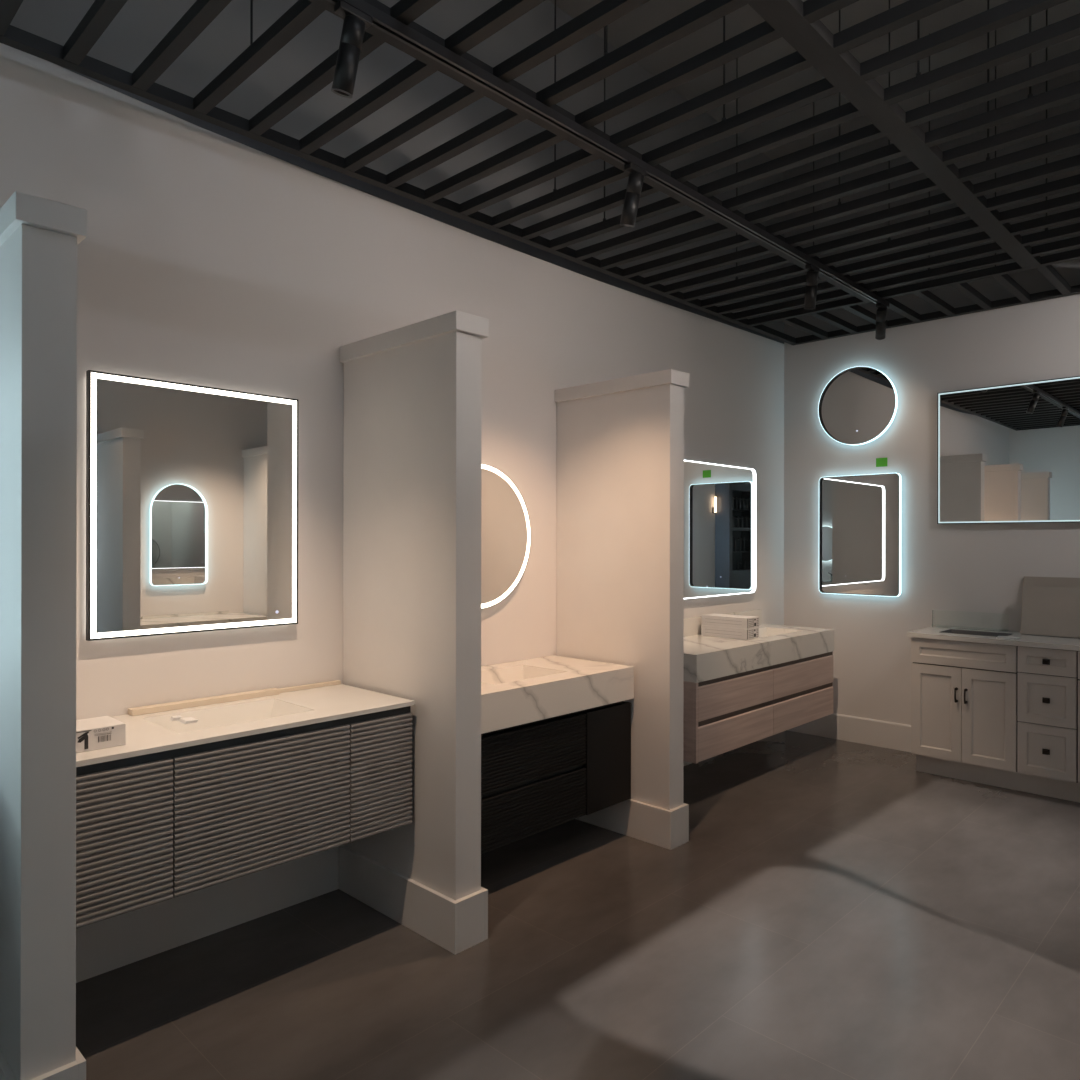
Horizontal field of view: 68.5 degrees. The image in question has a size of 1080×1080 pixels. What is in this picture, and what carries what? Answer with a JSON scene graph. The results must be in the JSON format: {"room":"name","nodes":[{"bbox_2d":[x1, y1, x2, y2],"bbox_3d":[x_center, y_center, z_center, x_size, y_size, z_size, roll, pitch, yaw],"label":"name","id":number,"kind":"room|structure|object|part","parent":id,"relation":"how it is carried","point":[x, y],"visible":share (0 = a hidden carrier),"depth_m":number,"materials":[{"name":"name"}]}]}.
{"room":"store","nodes":[
{"label":"store","id":0,"kind":"room"},
{"bbox_2d":[0,0,783,982],"bbox_3d":[-0.445,-0.753,4.062,0.120,4.600,7.160,0,0,44],"label":"wall","id":1,"kind":"structure","parent":0,"point":[207,258],"depth_m":3.43,"materials":[{"name":"white paint"}]},
{"bbox_2d":[86,370,297,640],"bbox_3d":[-1.306,-0.120,3.055,0.041,0.942,0.797,0,0,44],"label":"led mirror","id":2,"kind":"object","parent":1,"relation":"attached to","point":[192,490],"visible":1,"depth_m":3.00,"materials":[{"name":"silver glass"}]},
{"bbox_2d":[76,680,414,928],"bbox_3d":[-1.117,0.865,2.878,0.553,0.505,1.224,0,0,44],"label":"vanity","id":3,"kind":"object","parent":1,"relation":"attached to","point":[177,809],"depth_m":2.65,"materials":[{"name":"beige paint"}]},
{"bbox_3d":[-1.249,0.898,2.365,0.018,0.438,0.294,0,0,44],"label":"door","id":4,"kind":"part","parent":3,"relation":"part of","materials":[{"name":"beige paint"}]},
{"bbox_3d":[-1.283,0.623,3.068,0.046,0.021,0.570,0,0,44],"label":"stone strip","id":5,"kind":"part","parent":3,"relation":"part of","materials":[{"name":"white stone"}]},
{"bbox_2d":[76,684,414,766],"bbox_3d":[-1.117,0.642,2.878,0.553,0.016,1.224,0,0,44],"label":"countertop","id":6,"kind":"structure","parent":3,"relation":"on","point":[333,702],"depth_m":2.78,"materials":[{"name":"white stone"}]},
{"bbox_2d":[76,716,125,752],"bbox_3d":[-1.401,0.600,2.439,0.163,0.066,0.184,0,0,44],"label":"carton","id":7,"kind":"object","parent":6,"relation":"on","point":[96,733],"visible":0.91,"depth_m":2.41,"materials":[{"name":"white cardboard"}]},
{"bbox_2d":[77,732,88,748],"bbox_3d":[-1.362,0.599,2.363,0.001,0.051,0.030,0,0,44],"label":"picture","id":8,"kind":"object","parent":7,"relation":"attached to","point":[82,737],"depth_m":2.36},
{"bbox_2d":[170,715,197,723],"bbox_3d":[-1.248,0.627,2.771,0.122,0.012,0.056,0,0,44],"label":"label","id":9,"kind":"object","parent":6,"relation":"on","point":[187,720],"visible":1,"depth_m":2.77,"materials":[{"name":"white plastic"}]},
{"bbox_2d":[143,699,313,733],"bbox_3d":[-1.124,0.684,2.886,0.320,0.099,0.500,0,0,44],"label":"basin","id":10,"kind":"object","parent":6,"relation":"in","point":[213,717],"depth_m":3.01,"materials":[{"name":"white ceramic"}]},
{"bbox_3d":[-0.924,0.899,2.700,0.018,0.438,0.629,0,0,44],"label":"drawer","id":11,"kind":"part","parent":3,"relation":"part of","materials":[{"name":"beige paint"}]},
{"bbox_3d":[-0.987,0.626,3.390,0.024,0.015,0.296,0,0,44],"label":"backsplash strip","id":12,"kind":"part","parent":3,"relation":"part of","materials":[{"name":"white stone"}]},
{"bbox_3d":[-0.606,0.899,3.030,0.018,0.438,0.278,0,0,44],"label":"door","id":13,"kind":"part","parent":3,"relation":"part of","materials":[{"name":"beige paint"}]},
{"bbox_2d":[56,64,783,343],"bbox_3d":[0.124,-1.603,4.561,0.003,0.068,5.406,0,0,44],"label":"trim","id":14,"kind":"structure","parent":1,"relation":"attached to","point":[477,230],"depth_m":3.87,"materials":[{"name":"metal"}]},
{"bbox_2d":[481,464,530,608],"bbox_3d":[-0.323,-0.019,4.072,0.041,0.746,0.746,0,0,44],"label":"led mirror","id":15,"kind":"object","parent":1,"relation":"attached to","point":[505,521],"visible":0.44,"depth_m":4.17,"materials":[{"name":"silver glass"}]},
{"bbox_2d":[481,655,633,853],"bbox_3d":[-0.142,1.000,3.874,0.570,0.689,1.222,0,0,44],"label":"vanity","id":16,"kind":"object","parent":1,"relation":"attached to","point":[556,730],"visible":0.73,"depth_m":3.73,"materials":[{"name":"paint"}]},
{"bbox_3d":[-0.081,1.228,3.569,0.018,0.233,0.864,0,0,44],"label":"drawer","id":17,"kind":"part","parent":16,"relation":"part of","materials":[{"name":"black paint"}]},
{"bbox_3d":[-0.080,0.972,3.569,0.018,0.248,0.864,0,0,44],"label":"drawer","id":18,"kind":"part","parent":16,"relation":"part of","materials":[{"name":"black paint"}]},
{"bbox_2d":[481,655,633,733],"bbox_3d":[-0.142,0.738,3.875,0.570,0.165,1.222,0,0,44],"label":"countertop","id":19,"kind":"structure","parent":16,"relation":"on","point":[585,684],"depth_m":3.75,"materials":[{"name":"white stone"}]},
{"bbox_2d":[481,665,565,684],"bbox_3d":[-0.147,0.706,3.882,0.320,0.099,0.500,0,0,44],"label":"basin","id":20,"kind":"object","parent":19,"relation":"in","point":[513,673],"depth_m":4.05,"materials":[{"name":"white ceramic"}]},
{"bbox_3d":[0.343,1.095,4.009,0.025,0.500,0.348,0,0,44],"label":"door","id":21,"kind":"part","parent":16,"relation":"part of","materials":[{"name":"black paint"}]},
{"bbox_2d":[684,459,755,599],"bbox_3d":[1.096,-0.071,5.541,0.040,0.954,1.596,0,0,44],"label":"mirror","id":22,"kind":"object","parent":1,"relation":"attached to","point":[720,499],"visible":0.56,"depth_m":5.73,"materials":[{"name":"silver glass"}]},
{"bbox_2d":[684,609,761,636],"bbox_3d":[1.119,0.602,5.577,0.018,0.122,1.744,0,0,44],"label":"backsplash","id":23,"kind":"structure","parent":1,"relation":"attached to","point":[692,626],"depth_m":5.54,"materials":[{"name":"white stone"}]},
{"bbox_2d":[683,609,833,763],"bbox_3d":[1.349,0.917,5.430,0.552,0.752,1.853,0,0,44],"label":"wood vanity","id":24,"kind":"object","parent":1,"relation":"attached to","point":[738,693],"visible":0.74,"depth_m":5.11,"materials":[{"name":"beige wood"}]},
{"bbox_3d":[0.902,1.060,4.591,0.019,0.464,0.022,0,0,44],"label":"panel","id":25,"kind":"part","parent":24,"relation":"part of","materials":[{"name":"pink wood"}]},
{"bbox_3d":[1.224,0.953,4.923,0.018,0.205,0.899,0,0,44],"label":"drawer","id":26,"kind":"part","parent":24,"relation":"part of","materials":[{"name":"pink wood"}]},
{"bbox_3d":[1.224,1.186,4.923,0.018,0.204,0.899,0,0,44],"label":"drawer","id":27,"kind":"part","parent":24,"relation":"part of","materials":[{"name":"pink wood"}]},
{"bbox_2d":[684,624,833,682],"bbox_3d":[1.349,0.745,5.430,0.552,0.162,1.853,0,0,44],"label":"countertop","id":28,"kind":"structure","parent":24,"relation":"on","point":[706,658],"depth_m":5.12,"materials":[{"name":"white stone"}]},
{"bbox_2d":[701,625,758,639],"bbox_3d":[1.302,0.627,5.440,0.354,0.071,0.160,0,0,44],"label":"carton","id":29,"kind":"object","parent":28,"relation":"on","point":[714,631],"visible":0.96,"depth_m":5.36,"materials":[{"name":"white cardboard"}]},
{"bbox_2d":[702,613,758,628],"bbox_3d":[1.304,0.555,5.442,0.354,0.071,0.160,0,0,44],"label":"carton","id":30,"kind":"object","parent":29,"relation":"on","point":[721,620],"visible":1,"depth_m":5.37,"materials":[{"name":"white cardboard"}]},
{"bbox_2d":[759,627,801,636],"bbox_3d":[1.625,0.710,5.730,0.300,0.089,0.600,0,0,44],"label":"basin","id":31,"kind":"object","parent":28,"relation":"in","point":[763,631],"depth_m":5.97,"materials":[{"name":"white ceramic"}]},
{"bbox_3d":[1.858,0.954,5.579,0.018,0.205,0.922,0,0,44],"label":"drawer","id":32,"kind":"part","parent":24,"relation":"part of","materials":[{"name":"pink wood"}]},
{"bbox_3d":[1.858,1.188,5.579,0.018,0.204,0.922,0,0,44],"label":"drawer","id":33,"kind":"part","parent":24,"relation":"part of","materials":[{"name":"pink wood"}]},
{"bbox_2d":[76,730,1079,1079],"bbox_3d":[1.141,1.599,2.524,4.540,0.100,7.160,0,0,44],"label":"floor","id":34,"kind":"structure","parent":0,"point":[830,908],"depth_m":2.90,"materials":[{"name":"grey tile"}]},
{"bbox_2d":[0,191,86,1079],"bbox_3d":[-1.523,0.342,2.284,0.799,2.405,0.162,0,0,44],"label":"wall","id":35,"kind":"structure","parent":34,"relation":"on","point":[40,237],"depth_m":2.02,"materials":[{"name":"white paint"}]},
{"bbox_2d":[339,310,488,953],"bbox_3d":[-0.545,0.344,3.296,0.799,2.405,0.166,0,0,44],"label":"wall","id":36,"kind":"structure","parent":34,"relation":"on","point":[412,394],"depth_m":3.12,"materials":[{"name":"white paint"}]},
{"bbox_2d":[555,369,688,849],"bbox_3d":[0.423,0.346,4.297,0.799,2.405,0.162,0,0,44],"label":"wall","id":37,"kind":"structure","parent":34,"relation":"on","point":[620,533],"depth_m":4.14,"materials":[{"name":"white paint"}]},
{"bbox_2d":[907,610,1079,801],"bbox_3d":[3.206,1.023,4.938,1.587,1.060,0.571,0,0,44],"label":"vanity","id":38,"kind":"object","parent":34,"relation":"on","point":[987,709],"depth_m":4.97,"materials":[{"name":"paint"}]},
{"bbox_3d":[2.595,1.123,5.194,0.306,0.602,0.019,0,0,44],"label":"door","id":39,"kind":"part","parent":38,"relation":"part of","materials":[{"name":"white paint"}]},
{"bbox_3d":[2.667,0.996,5.087,0.018,0.096,0.035,0,0,44],"label":"pull handle","id":40,"kind":"part","parent":38,"relation":"part of","materials":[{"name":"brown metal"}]},
{"bbox_3d":[2.708,0.996,5.048,0.018,0.096,0.035,0,0,44],"label":"pull handle","id":41,"kind":"part","parent":38,"relation":"part of","materials":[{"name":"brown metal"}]},
{"bbox_3d":[2.949,0.555,5.447,0.475,0.124,0.029,0,0,44],"label":"acrylic panel","id":42,"kind":"part","parent":38,"relation":"part of","materials":[{"name":"plastic"}]},
{"bbox_3d":[2.817,1.124,4.979,0.306,0.602,0.019,0,0,44],"label":"door","id":43,"kind":"part","parent":38,"relation":"part of","materials":[{"name":"white paint"}]},
{"bbox_2d":[907,627,1079,650],"bbox_3d":[3.213,0.632,4.945,1.587,0.030,0.554,0,0,44],"label":"countertop","id":44,"kind":"structure","parent":38,"relation":"on","point":[1039,641],"depth_m":4.98,"materials":[{"name":"white stone"}]},
{"bbox_2d":[941,629,1011,636],"bbox_3d":[2.892,0.677,5.263,0.390,0.119,0.270,0,0,44],"label":"basin","id":45,"kind":"object","parent":44,"relation":"in","point":[951,631],"depth_m":5.37,"materials":[{"name":"white ceramic"}]},
{"bbox_2d":[996,636,1020,639],"bbox_3d":[2.932,0.611,4.964,0.124,0.010,0.105,0,0,44],"label":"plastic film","id":46,"kind":"object","parent":44,"relation":"on","point":[998,637],"visible":1,"depth_m":4.93,"materials":[{"name":"clear plastic"}]},
{"bbox_2d":[1021,586,1079,637],"bbox_3d":[3.405,0.459,4.979,0.658,0.316,0.084,0,0,44],"label":"leaning slab","id":47,"kind":"object","parent":44,"relation":"on","point":[1046,611],"visible":1,"depth_m":5.08,"materials":[{"name":"beige stone"}]},
{"bbox_2d":[1023,576,1079,587],"bbox_3d":[3.442,0.430,5.056,0.632,0.375,0.066,0,0,44],"label":"leaning slab","id":48,"kind":"object","parent":44,"relation":"on","point":[1028,581],"visible":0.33,"depth_m":5.17,"materials":[{"name":"beige stone"}]},
{"bbox_3d":[3.026,1.269,4.745,0.038,0.032,0.028,0,0,44],"label":"square knob","id":49,"kind":"part","parent":38,"relation":"part of","materials":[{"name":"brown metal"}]},
{"bbox_3d":[3.027,0.962,4.746,0.038,0.032,0.028,0,0,44],"label":"square knob","id":50,"kind":"part","parent":38,"relation":"part of","materials":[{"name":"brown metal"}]},
{"bbox_3d":[3.027,0.731,4.746,0.038,0.032,0.028,0,0,44],"label":"square knob","id":51,"kind":"part","parent":38,"relation":"part of","materials":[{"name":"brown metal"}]},
{"bbox_3d":[3.042,1.269,4.762,0.303,0.307,0.019,0,0,44],"label":"drawer","id":52,"kind":"part","parent":38,"relation":"part of","materials":[{"name":"white paint"}]},
{"bbox_3d":[3.042,0.962,4.762,0.303,0.296,0.019,0,0,44],"label":"drawer","id":53,"kind":"part","parent":38,"relation":"part of","materials":[{"name":"white paint"}]},
{"bbox_3d":[3.043,0.731,4.762,0.303,0.154,0.019,0,0,44],"label":"drawer","id":54,"kind":"part","parent":38,"relation":"part of","materials":[{"name":"white paint"}]},
{"bbox_3d":[3.265,1.124,4.546,0.302,0.602,0.019,0,0,44],"label":"door","id":55,"kind":"part","parent":38,"relation":"part of","materials":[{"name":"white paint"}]},
{"bbox_2d":[549,0,1079,159],"bbox_3d":[1.147,-3.102,2.528,4.540,0.100,7.160,0,0,44],"label":"ceiling","id":56,"kind":"structure","parent":0,"point":[653,13],"depth_m":4.95,"materials":[{"name":"grey paint"}]},
{"bbox_2d":[0,0,867,325],"bbox_3d":[-0.263,-2.316,3.358,0.931,1.473,6.034,0,0,44],"label":"ceiling panel","id":57,"kind":"object","parent":56,"relation":"hanging from","point":[73,56],"visible":0.84,"depth_m":3.30,"materials":[{"name":"black paint"}]},
{"bbox_3d":[-0.962,-2.340,2.648,0.017,1.428,0.017,0,0,22],"label":"hanger rod","id":58,"kind":"part","parent":57,"relation":"part of","materials":[{"name":"black metal"}]},
{"bbox_3d":[0.072,-2.338,3.718,0.017,1.428,0.017,0,0,-23],"label":"hanger rod","id":59,"kind":"part","parent":57,"relation":"part of","materials":[{"name":"black metal"}]},
{"bbox_3d":[0.054,-1.602,3.049,0.045,0.045,6.034,0,0,44],"label":"rail","id":60,"kind":"part","parent":57,"relation":"part of","materials":[{"name":"black paint"}]},
{"bbox_3d":[0.331,-2.337,4.058,0.017,1.428,0.017,0,0,-23],"label":"hanger rod","id":61,"kind":"part","parent":57,"relation":"part of","materials":[{"name":"black metal"}]},
{"bbox_3d":[1.232,-2.336,4.961,0.017,1.428,0.017,0,0,22],"label":"hanger rod","id":62,"kind":"part","parent":57,"relation":"part of","materials":[{"name":"black metal"}]},
{"bbox_2d":[364,0,1030,294],"bbox_3d":[0.402,-2.316,2.714,0.920,1.473,6.034,0,0,44],"label":"ceiling panel","id":63,"kind":"object","parent":56,"relation":"hanging from","point":[774,27],"visible":0.86,"depth_m":3.11,"materials":[{"name":"black paint"}]},
{"bbox_3d":[0.225,-2.339,2.683,0.017,1.428,0.017,0,0,-23],"label":"hanger rod","id":64,"kind":"part","parent":63,"relation":"part of","materials":[{"name":"black metal"}]},
{"bbox_2d":[327,0,889,307],"bbox_3d":[0.199,-1.562,3.087,0.038,0.034,6.050,0,0,44],"label":"track","id":65,"kind":"object","parent":63,"relation":"attached to","point":[382,21],"visible":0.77,"depth_m":2.98,"materials":[{"name":"black metal"}]},
{"bbox_2d":[331,0,371,97],"bbox_3d":[-0.563,-1.431,2.335,0.124,0.233,0.110,0,0,44],"label":"track spotlight","id":66,"kind":"object","parent":65,"relation":"attached to","point":[356,21],"visible":1,"depth_m":2.31,"materials":[{"name":"black metal"}]},
{"bbox_2d":[620,162,645,227],"bbox_3d":[0.379,-1.429,3.309,0.125,0.232,0.110,0,0,44],"label":"track spotlight","id":67,"kind":"object","parent":65,"relation":"attached to","point":[637,174],"visible":1,"depth_m":3.29,"materials":[{"name":"black metal"}]},
{"bbox_2d":[804,264,819,308],"bbox_3d":[1.541,-1.427,4.490,0.082,0.230,0.150,0,0,14],"label":"track spotlight","id":68,"kind":"object","parent":65,"relation":"attached to","point":[812,274],"visible":1,"depth_m":4.47,"materials":[{"name":"black metal"}]},
{"bbox_2d":[875,303,886,339],"bbox_3d":[2.254,-1.438,5.237,0.071,0.207,0.198,0,0,22],"label":"track spotlight","id":69,"kind":"object","parent":65,"relation":"attached to","point":[881,314],"visible":1,"depth_m":5.21,"materials":[{"name":"black metal"}]},
{"bbox_3d":[0.719,-2.338,3.092,0.017,1.428,0.017,0,0,-23],"label":"hanger rod","id":70,"kind":"part","parent":63,"relation":"part of","materials":[{"name":"black metal"}]},
{"bbox_3d":[1.457,-2.336,3.856,0.017,1.428,0.017,0,0,-23],"label":"hanger rod","id":71,"kind":"part","parent":63,"relation":"part of","materials":[{"name":"black metal"}]},
{"bbox_3d":[0.716,-1.602,2.410,0.045,0.045,6.034,0,0,44],"label":"rail","id":72,"kind":"part","parent":63,"relation":"part of","materials":[{"name":"black paint"}]},
{"bbox_3d":[1.900,-2.335,4.314,0.017,1.428,0.017,0,0,-23],"label":"hanger rod","id":73,"kind":"part","parent":63,"relation":"part of","materials":[{"name":"black metal"}]},
{"bbox_3d":[2.344,-2.334,4.773,0.017,1.428,0.017,0,0,22],"label":"hanger rod","id":74,"kind":"part","parent":63,"relation":"part of","materials":[{"name":"black metal"}]},
{"bbox_2d":[743,30,1079,344],"bbox_3d":[3.251,-2.311,4.708,4.106,1.473,0.788,0,0,44],"label":"end panel","id":75,"kind":"object","parent":56,"relation":"hanging from","point":[1000,273],"visible":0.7,"depth_m":5.32,"materials":[{"name":"black paint"}]},
{"bbox_3d":[1.902,-2.334,5.510,0.007,1.428,0.007,0,0,22],"label":"hanger rod","id":76,"kind":"part","parent":75,"relation":"part of","materials":[{"name":"black metal"}]},
{"bbox_3d":[2.991,-1.597,4.440,4.106,0.045,0.045,0,0,44],"label":"cross rail","id":77,"kind":"part","parent":75,"relation":"part of","materials":[{"name":"black metal"}]},
{"bbox_3d":[3.508,-1.596,4.975,4.106,0.045,0.045,0,0,44],"label":"cross rail","id":78,"kind":"part","parent":75,"relation":"part of","materials":[{"name":"black metal"}]},
{"bbox_3d":[2.715,-2.334,4.725,0.007,1.428,0.007,0,0,22],"label":"hanger rod","id":79,"kind":"part","parent":75,"relation":"part of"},
{"bbox_2d":[766,0,1079,265],"bbox_3d":[1.062,-2.316,2.076,0.915,1.473,6.034,0,0,44],"label":"ceiling panel","id":80,"kind":"object","parent":56,"relation":"hanging from","point":[804,17],"visible":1,"depth_m":2.86,"materials":[{"name":"black paint"}]},
{"bbox_3d":[1.334,-2.337,2.793,0.017,1.428,0.017,0,0,22],"label":"hanger rod","id":81,"kind":"part","parent":80,"relation":"part of","materials":[{"name":"black metal"}]},
{"bbox_3d":[1.925,-2.336,3.404,0.017,1.428,0.017,0,0,-23],"label":"hanger rod","id":82,"kind":"part","parent":80,"relation":"part of","materials":[{"name":"black metal"}]},
{"bbox_3d":[1.809,-2.336,2.925,0.017,1.428,0.017,0,0,22],"label":"hanger rod","id":83,"kind":"part","parent":80,"relation":"part of","materials":[{"name":"black metal"}]},
{"bbox_3d":[2.663,-2.334,4.168,0.017,1.428,0.017,0,0,22],"label":"hanger rod","id":84,"kind":"part","parent":80,"relation":"part of","materials":[{"name":"black metal"}]},
{"bbox_2d":[784,69,1079,724],"bbox_3d":[3.591,-0.746,5.056,4.300,4.600,0.120,0,0,44],"label":"wall","id":85,"kind":"structure","parent":0,"point":[952,567],"depth_m":5.79,"materials":[{"name":"white paint"}]},
{"bbox_2d":[788,713,910,751],"bbox_3d":[2.422,1.455,6.087,1.190,0.195,0.016,0,0,44],"label":"baseboard","id":86,"kind":"structure","parent":85,"relation":"attached to","point":[896,736],"depth_m":6.05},
{"bbox_2d":[818,366,897,444],"bbox_3d":[2.425,-1.024,6.064,0.596,0.596,0.052,0,0,44],"label":"backlit mirror","id":87,"kind":"object","parent":85,"relation":"attached to","point":[858,404],"visible":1,"depth_m":6.05,"materials":[{"name":"silver glass"}]},
{"bbox_2d":[819,473,900,596],"bbox_3d":[2.436,-0.038,6.051,0.616,0.914,0.052,0,0,44],"label":"backlit mirror","id":88,"kind":"object","parent":85,"relation":"attached to","point":[860,515],"visible":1,"depth_m":6.05,"materials":[{"name":"silver glass"}]},
{"bbox_2d":[876,458,886,466],"bbox_3d":[2.568,-0.584,5.960,0.084,0.066,0.001,0,0,44],"label":"sticker","id":89,"kind":"object","parent":85,"relation":"attached to","point":[880,462],"visible":1,"depth_m":5.96,"materials":[{"name":"green paper"}]},
{"bbox_2d":[937,376,1079,523],"bbox_3d":[3.388,-0.581,5.130,1.522,0.935,0.028,0,0,44],"label":"led mirror","id":90,"kind":"object","parent":85,"relation":"attached to","point":[1009,453],"visible":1,"depth_m":5.33,"materials":[{"name":"silver glass"}]}
]}

